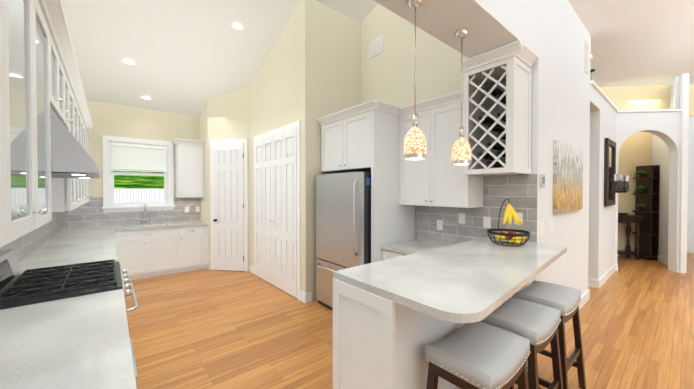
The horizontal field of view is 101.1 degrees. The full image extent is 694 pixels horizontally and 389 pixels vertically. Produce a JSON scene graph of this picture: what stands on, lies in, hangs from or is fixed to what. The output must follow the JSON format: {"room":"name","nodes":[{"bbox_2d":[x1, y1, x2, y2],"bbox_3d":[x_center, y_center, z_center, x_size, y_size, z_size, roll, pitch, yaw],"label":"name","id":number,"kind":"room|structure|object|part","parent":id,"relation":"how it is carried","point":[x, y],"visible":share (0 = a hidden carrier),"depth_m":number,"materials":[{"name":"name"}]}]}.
{"room":"kitchen","nodes":[
{"label":"kitchen","id":0,"kind":"room"},
{"bbox_2d":[0,289,135,388],"bbox_3d":[-0.223,0.653,-0.149,0.668,0.040,4.627,-1,1,-40],"label":"countertop","id":1,"kind":"structure","parent":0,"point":[74,342],"depth_m":1.17,"materials":[{"name":"white stone"}]},
{"bbox_2d":[62,100,199,228],"bbox_3d":[-3.943,-0.236,5.409,2.380,3.400,0.154,-1,1,-40],"label":"wall","id":2,"kind":"structure","parent":0,"point":[111,119],"depth_m":5.24,"materials":[{"name":"beige paint"}]},
{"bbox_2d":[102,135,174,212],"bbox_3d":[-3.901,-0.363,5.387,1.110,1.355,0.180,-1,1,-40],"label":"window","id":3,"kind":"structure","parent":2,"relation":"in","point":[109,205],"depth_m":5.30,"materials":[{"name":"white wood"}]},
{"bbox_2d":[110,142,166,171],"bbox_3d":[-3.897,-0.688,5.379,0.868,0.504,0.046,-1,1,-40],"label":"window blind","id":4,"kind":"object","parent":3,"relation":"attached to","point":[138,157],"visible":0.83,"depth_m":5.35,"materials":[{"name":"white fabric"}]},
{"bbox_2d":[172,138,204,197],"bbox_3d":[-3.169,-0.502,5.697,0.513,1.125,0.393,-1,1,-40],"label":"upper cabinet","id":5,"kind":"object","parent":2,"relation":"attached to","point":[189,169],"visible":1,"depth_m":5.61,"materials":[{"name":"white wood"}]},
{"bbox_2d":[38,0,377,116],"bbox_3d":[-1.641,-2.511,3.865,3.980,1.908,5.430,-1,1,-40],"label":"ceiling","id":6,"kind":"structure","parent":0,"point":[189,57],"depth_m":4.22,"materials":[{"name":"white paint"}]},
{"bbox_2d":[200,0,313,300],"bbox_3d":[-1.778,-0.831,4.988,0.720,4.600,3.260,-1,1,-40],"label":"wall","id":7,"kind":"structure","parent":0,"point":[278,92],"depth_m":4.42,"materials":[{"name":"beige paint"}]},
{"bbox_2d":[210,139,247,271],"bbox_3d":[-2.259,0.205,5.467,0.522,2.515,0.590,-1,1,-40],"label":"pantry door","id":8,"kind":"structure","parent":7,"relation":"in","point":[229,198],"depth_m":5.45,"materials":[{"name":"white wood"}]},
{"bbox_2d":[254,120,300,299],"bbox_3d":[-1.192,0.216,4.591,0.061,2.515,1.630,-1,1,-40],"label":"bifold door","id":9,"kind":"structure","parent":7,"relation":"in","point":[277,207],"depth_m":4.44,"materials":[{"name":"white wood"}]},
{"bbox_2d":[314,0,360,299],"bbox_3d":[-0.107,-0.873,4.349,1.030,4.700,0.140,-1,1,-40],"label":"wall","id":10,"kind":"structure","parent":0,"point":[337,61],"depth_m":4.15,"materials":[{"name":"beige paint"}]},
{"bbox_2d":[361,4,483,244],"bbox_3d":[0.922,-1.116,3.797,0.150,5.200,2.020,-1,1,-40],"label":"wall","id":11,"kind":"structure","parent":10,"relation":"attached to","point":[387,75],"depth_m":3.86,"materials":[{"name":"beige paint"}]},
{"bbox_2d":[369,34,383,58],"bbox_3d":[0.431,-2.197,4.247,0.011,0.250,0.300,-1,1,-40],"label":"wall vent","id":12,"kind":"object","parent":11,"relation":"attached to","point":[376,46],"depth_m":4.23,"materials":[{"name":"white"}]},
{"bbox_2d":[125,253,693,388],"bbox_3d":[1.325,1.532,3.932,15.000,0.100,14.500,-1,1,-40],"label":"floor","id":13,"kind":"structure","parent":0,"point":[211,329],"depth_m":3.07,"materials":[{"name":"brown wood"}]},
{"bbox_2d":[0,249,137,379],"bbox_3d":[-1.950,0.956,2.004,0.744,1.100,0.870,-1,1,-40],"label":"gas range","id":14,"kind":"object","parent":13,"relation":"on","point":[18,287],"visible":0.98,"depth_m":1.90,"materials":[{"name":"silver metal"}]},
{"bbox_2d":[120,225,183,280],"bbox_3d":[-3.608,1.036,5.204,0.953,0.860,0.618,-1,1,-40],"label":"base cabinet","id":15,"kind":"object","parent":13,"relation":"on","point":[145,253],"depth_m":4.99,"materials":[{"name":"white wood"}]},
{"bbox_2d":[20,226,123,271],"bbox_3d":[-3.269,0.606,3.603,0.788,0.040,3.267,-1,1,-40],"label":"countertop","id":16,"kind":"structure","parent":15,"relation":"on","point":[69,246],"depth_m":3.08,"materials":[{"name":"white stone"}]},
{"bbox_2d":[80,221,207,232],"bbox_3d":[-3.690,0.587,5.114,2.076,0.040,0.643,-1,1,-40],"label":"countertop","id":17,"kind":"structure","parent":15,"relation":"on","point":[175,225],"depth_m":5.17,"materials":[{"name":"white stone"}]},
{"bbox_2d":[126,204,162,225],"bbox_3d":[-3.742,0.371,5.301,0.572,0.386,0.183,-1,1,-40],"label":"faucet","id":18,"kind":"object","parent":17,"relation":"on","point":[145,211],"visible":1,"depth_m":5.34,"materials":[{"name":"silver metal"}]},
{"bbox_2d":[184,225,207,271],"bbox_3d":[-3.119,1.031,5.611,0.571,0.860,0.618,-1,1,-40],"label":"base cabinet","id":19,"kind":"object","parent":13,"relation":"on","point":[196,238],"depth_m":5.43,"materials":[{"name":"white wood"}]},
{"bbox_2d":[316,172,370,310],"bbox_3d":[0.159,0.609,3.788,0.922,1.750,0.891,-1,1,-40],"label":"fridge","id":20,"kind":"object","parent":13,"relation":"on","point":[343,220],"visible":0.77,"depth_m":3.47,"materials":[{"name":"grey metal"}]},
{"bbox_2d":[381,248,404,260],"bbox_3d":[0.956,1.062,3.169,0.624,0.860,0.962,-1,1,-40],"label":"base cabinet","id":21,"kind":"object","parent":13,"relation":"on","point":[384,255],"depth_m":3.26,"materials":[{"name":"white wood"}]},
{"bbox_2d":[381,240,447,254],"bbox_3d":[0.947,0.612,3.155,0.649,0.041,0.962,-1,1,-40],"label":"countertop","id":22,"kind":"structure","parent":21,"relation":"on","point":[407,246],"depth_m":3.24,"materials":[{"name":"white stone"}]},
{"bbox_2d":[333,237,566,388],"bbox_3d":[0.963,0.981,2.042,2.052,1.050,0.830,-1,1,-40],"label":"kitchen peninsula","id":23,"kind":"object","parent":13,"relation":"on","point":[475,280],"depth_m":1.55,"materials":[{"name":"stone"}]},
{"bbox_2d":[487,198,529,245],"bbox_3d":[1.443,0.241,2.556,0.336,0.412,0.336,-1,1,-40],"label":"fruit basket","id":24,"kind":"object","parent":23,"relation":"on","point":[512,236],"visible":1,"depth_m":2.48,"materials":[{"name":"grey metal"}]},
{"bbox_2d":[424,321,530,388],"bbox_3d":[0.671,1.130,1.462,0.508,0.766,0.388,-1,1,-40],"label":"stool","id":25,"kind":"object","parent":13,"relation":"on","point":[479,355],"visible":1,"depth_m":1.40,"materials":[{"name":"grey leather"}]},
{"bbox_2d":[481,297,562,388],"bbox_3d":[1.106,1.125,1.831,0.508,0.766,0.388,-1,1,-40],"label":"stool","id":26,"kind":"object","parent":13,"relation":"on","point":[536,324],"visible":0.67,"depth_m":1.77,"materials":[{"name":"grey leather"}]},
{"bbox_2d":[510,280,585,388],"bbox_3d":[1.540,1.121,2.200,0.508,0.766,0.388,-1,1,-40],"label":"stool","id":27,"kind":"object","parent":13,"relation":"on","point":[565,300],"visible":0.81,"depth_m":2.16,"materials":[{"name":"grey leather"}]},
{"bbox_2d":[617,213,644,259],"bbox_3d":[6.141,0.935,6.497,0.840,1.031,0.390,0,1,5],"label":"console table","id":28,"kind":"object","parent":13,"relation":"on","point":[627,218],"visible":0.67,"depth_m":6.34,"materials":[{"name":"brown wood"}]},
{"bbox_2d":[632,165,659,260],"bbox_3d":[6.718,0.401,6.448,0.303,2.100,0.370,0,1,5],"label":"shelf","id":29,"kind":"object","parent":13,"relation":"on","point":[647,178],"visible":1,"depth_m":6.34,"materials":[{"name":"brown wood"}]},
{"bbox_2d":[373,0,538,57],"bbox_3d":[1.050,-2.483,2.299,5.810,2.430,0.420,-1,1,-40],"label":"ceiling soffit","id":30,"kind":"structure","parent":0,"point":[491,24],"depth_m":2.18,"materials":[{"name":"white paint"}]},
{"bbox_2d":[404,0,426,159],"bbox_3d":[0.443,-0.747,1.854,0.146,1.029,0.146,-1,1,-40],"label":"pendant light","id":31,"kind":"object","parent":30,"relation":"hanging from","point":[415,146],"visible":1,"depth_m":1.82,"materials":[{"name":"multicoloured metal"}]},
{"bbox_2d":[451,28,470,164],"bbox_3d":[0.896,-0.751,2.232,0.146,1.029,0.146,-1,1,-40],"label":"pendant light","id":32,"kind":"object","parent":30,"relation":"hanging from","point":[461,152],"visible":1,"depth_m":2.19,"materials":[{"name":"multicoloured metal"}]},
{"bbox_2d":[395,276,536,388],"bbox_3d":[0.864,1.000,2.188,2.028,1.008,0.420,-1,1,-40],"label":"wall","id":33,"kind":"structure","parent":0,"point":[416,331],"depth_m":1.49,"materials":[{"name":"white paint"}]},
{"bbox_2d":[526,290,589,365],"bbox_3d":[1.830,1.432,2.713,4.176,0.130,0.016,-1,1,-40],"label":"baseboard","id":34,"kind":"structure","parent":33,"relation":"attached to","point":[585,296],"depth_m":3.84,"materials":[{"name":"white"}]},
{"bbox_2d":[497,0,590,295],"bbox_3d":[2.475,-0.362,3.489,2.130,3.700,0.455,-1,1,-40],"label":"wall","id":35,"kind":"structure","parent":0,"point":[560,103],"depth_m":3.14,"materials":[{"name":"white paint"}]},
{"bbox_2d":[415,174,537,244],"bbox_3d":[1.334,0.196,3.199,0.004,0.788,1.383,-1,1,-40],"label":"tile backsplash","id":36,"kind":"structure","parent":35,"relation":"attached to","point":[519,192],"depth_m":3.01,"materials":[{"name":"grey tile"}]},
{"bbox_2d":[539,223,542,235],"bbox_3d":[1.859,0.337,2.729,0.100,0.118,0.009,-1,1,-40],"label":"switch plate","id":37,"kind":"object","parent":35,"relation":"attached to","point":[541,228],"depth_m":2.72,"materials":[{"name":"white plastic"}]},
{"bbox_2d":[539,175,544,185],"bbox_3d":[1.858,-0.133,2.713,0.085,0.110,0.024,-1,1,-40],"label":"thermostat","id":38,"kind":"object","parent":35,"relation":"attached to","point":[542,180],"visible":1,"depth_m":2.69,"materials":[{"name":"white plastic"}]},
{"bbox_2d":[549,221,552,232],"bbox_3d":[2.090,0.335,2.921,0.100,0.118,0.009,-1,1,-40],"label":"switch plate","id":39,"kind":"object","parent":35,"relation":"attached to","point":[551,222],"depth_m":2.92,"materials":[{"name":"white plastic"}]},
{"bbox_3d":[2.571,-0.190,3.298,1.110,0.760,0.034,-1,1,-40],"label":"canvas art","id":40,"kind":"part","parent":35,"relation":"part of"},
{"bbox_2d":[584,40,592,74],"bbox_3d":[3.272,-1.837,3.865,0.320,0.400,0.030,-1,1,-40],"label":"wall vent","id":41,"kind":"object","parent":35,"relation":"attached to","point":[587,56],"depth_m":3.82,"materials":[{"name":"white"}]},
{"bbox_2d":[588,80,628,279],"bbox_3d":[4.127,-0.070,4.908,2.220,3.080,0.896,-1,1,-40],"label":"wall","id":42,"kind":"structure","parent":0,"point":[603,108],"depth_m":4.59,"materials":[{"name":"white paint"}]},
{"bbox_3d":[4.619,-0.370,4.877,0.867,1.120,0.225,-1,1,-40],"label":"sconce mirror frame","id":43,"kind":"part","parent":42,"relation":"part of","materials":[{"name":"brown wood"}]},
{"bbox_2d":[568,0,693,86],"bbox_3d":[1.325,-2.267,3.885,15.000,0.100,14.500,-1,1,-40],"label":"ceiling","id":44,"kind":"structure","parent":0,"point":[642,42],"depth_m":4.09,"materials":[{"name":"white paint"}]},
{"bbox_2d":[600,73,693,272],"bbox_3d":[5.510,-0.395,6.121,3.250,3.700,1.520,0,1,5],"label":"wall","id":45,"kind":"structure","parent":0,"point":[652,125],"depth_m":5.50,"materials":[{"name":"white paint"}]},
{"bbox_2d":[675,76,680,108],"bbox_3d":[7.338,-0.397,6.259,2.752,3.700,0.165,-1,1,-40],"label":"wall","id":46,"kind":"structure","parent":0,"point":[677,91],"depth_m":5.40,"materials":[{"name":"white paint"}]},
{"bbox_2d":[687,116,693,252],"bbox_3d":[1.373,-0.367,3.851,15.300,3.700,14.650,-1,1,-40],"label":"wall","id":47,"kind":"structure","parent":0,"point":[690,225],"depth_m":7.04,"materials":[{"name":"white paint"}]},
{"bbox_2d":[321,108,396,175],"bbox_3d":[0.249,-0.643,3.887,0.764,0.650,1.000,-1,1,-40],"label":"upper cabinet","id":48,"kind":"object","parent":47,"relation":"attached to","point":[364,142],"depth_m":3.45,"materials":[{"name":"white wood"}]},
{"bbox_2d":[397,88,484,207],"bbox_3d":[1.047,-0.458,3.276,0.323,1.175,0.885,-1,1,-40],"label":"upper cabinet","id":49,"kind":"object","parent":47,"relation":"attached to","point":[432,180],"depth_m":3.04,"materials":[{"name":"white wood"}]},
{"bbox_2d":[588,278,598,288],"bbox_3d":[3.812,1.408,4.652,0.016,0.130,0.414,-1,1,-40],"label":"baseboard","id":50,"kind":"structure","parent":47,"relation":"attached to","point":[594,283],"depth_m":4.52,"materials":[{"name":"white"}]},
{"bbox_2d":[617,251,677,270],"bbox_3d":[6.116,1.382,6.784,1.274,0.130,2.286,-1,1,-40],"label":"baseboard","id":51,"kind":"structure","parent":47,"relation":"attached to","point":[661,259],"depth_m":6.10,"materials":[{"name":"white wood"}]},
{"bbox_3d":[-1.058,-1.121,0.190,0.150,5.300,11.850,-1,1,-40],"label":"wall","id":52,"kind":"structure","parent":0,"visible":0},
{"bbox_2d":[0,212,61,263],"bbox_3d":[-1.847,0.385,1.276,0.004,0.458,8.900,-1,1,-40],"label":"backsplash","id":53,"kind":"structure","parent":52,"relation":"attached to","point":[25,246],"depth_m":2.98,"materials":[{"name":"tile"}]},
{"bbox_2d":[0,0,19,246],"bbox_3d":[-0.903,-0.364,0.412,0.358,1.059,1.050,-1,1,-40],"label":"upper cabinet","id":54,"kind":"object","parent":53,"relation":"attached to","point":[9,146],"depth_m":0.92,"materials":[{"name":"white wood"}]},
{"bbox_2d":[16,0,55,236],"bbox_3d":[-1.471,-0.373,1.094,0.358,1.059,0.985,-1,1,-40],"label":"upper cabinet","id":55,"kind":"object","parent":53,"relation":"attached to","point":[35,82],"depth_m":1.24,"materials":[{"name":"white wood"}]},
{"bbox_2d":[56,88,79,211],"bbox_3d":[-2.719,-0.391,2.593,0.358,1.059,0.916,-1,1,-40],"label":"upper cabinet","id":56,"kind":"object","parent":53,"relation":"attached to","point":[67,189],"depth_m":2.57,"materials":[{"name":"white wood"}]},
{"bbox_2d":[80,112,87,205],"bbox_3d":[-3.246,-0.399,3.226,0.358,1.059,0.976,-1,1,-40],"label":"upper cabinet","id":57,"kind":"object","parent":53,"relation":"attached to","point":[83,181],"depth_m":3.55,"materials":[{"name":"white wood"}]},
{"bbox_2d":[84,124,87,152],"bbox_3d":[-3.793,-0.407,3.882,0.358,1.059,0.976,-1,1,-40],"label":"upper cabinet","id":58,"kind":"object","parent":53,"relation":"attached to","point":[86,125],"depth_m":3.97,"materials":[{"name":"white wood"}]},
{"bbox_2d":[88,136,91,201],"bbox_3d":[-4.183,-0.413,4.351,0.358,1.059,0.489,-1,1,-40],"label":"upper cabinet","id":59,"kind":"object","parent":53,"relation":"attached to","point":[89,196],"depth_m":4.60,"materials":[{"name":"white wood"}]},
{"bbox_2d":[52,32,63,119],"bbox_3d":[-1.910,-0.714,1.617,0.358,0.390,0.387,-1,1,-40],"label":"upper cabinet","id":60,"kind":"object","parent":52,"relation":"attached to","point":[55,56],"depth_m":1.85,"materials":[{"name":"white wood"}]},
{"bbox_2d":[58,64,67,127],"bbox_3d":[-2.106,-0.717,1.853,0.358,0.390,0.439,-1,1,-40],"label":"upper cabinet","id":61,"kind":"object","parent":52,"relation":"attached to","point":[65,121],"depth_m":2.16,"materials":[{"name":"white wood"}]},
{"bbox_2d":[67,76,71,131],"bbox_3d":[-2.302,-0.719,2.088,0.358,0.390,0.386,-1,1,-40],"label":"upper cabinet","id":62,"kind":"object","parent":52,"relation":"attached to","point":[69,128],"depth_m":2.36,"materials":[{"name":"white wood"}]},
{"bbox_2d":[50,108,100,178],"bbox_3d":[-2.032,-0.322,1.920,0.546,0.394,0.996,-1,1,-40],"label":"hood canopy","id":63,"kind":"object","parent":52,"relation":"attached to","point":[71,157],"visible":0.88,"depth_m":1.64,"materials":[{"name":"silver metal"}]},
{"bbox_2d":[437,220,442,229],"bbox_3d":[1.121,0.368,3.447,0.009,0.118,0.075,-1,1,-40],"label":"electrical outlet plate","id":64,"kind":"object","parent":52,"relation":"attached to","point":[439,222],"depth_m":3.44,"materials":[{"name":"white plastic"}]},
{"bbox_2d":[459,213,464,223],"bbox_3d":[1.300,0.271,3.231,0.009,0.118,0.075,-1,1,-40],"label":"electrical outlet plate","id":65,"kind":"object","parent":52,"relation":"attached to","point":[461,215],"depth_m":3.22,"materials":[{"name":"white plastic"}]},
{"bbox_2d":[483,216,490,227],"bbox_3d":[1.479,0.294,3.016,0.009,0.118,0.075,-1,1,-40],"label":"electrical outlet plate","id":66,"kind":"object","parent":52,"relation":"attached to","point":[486,222],"depth_m":3.01,"materials":[{"name":"white plastic"}]},
{"bbox_2d":[514,213,522,224],"bbox_3d":[1.671,0.236,2.785,0.009,0.118,0.075,-1,1,-40],"label":"electrical outlet plate","id":67,"kind":"object","parent":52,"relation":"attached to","point":[520,215],"depth_m":2.77,"materials":[{"name":"white plastic"}]},
{"label":"outside","id":68,"kind":"structure","parent":0,"visible":0},
{"bbox_2d":[114,146,163,202],"bbox_3d":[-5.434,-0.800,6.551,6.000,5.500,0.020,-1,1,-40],"label":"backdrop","id":69,"kind":"structure","parent":68,"point":[132,188],"depth_m":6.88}
]}

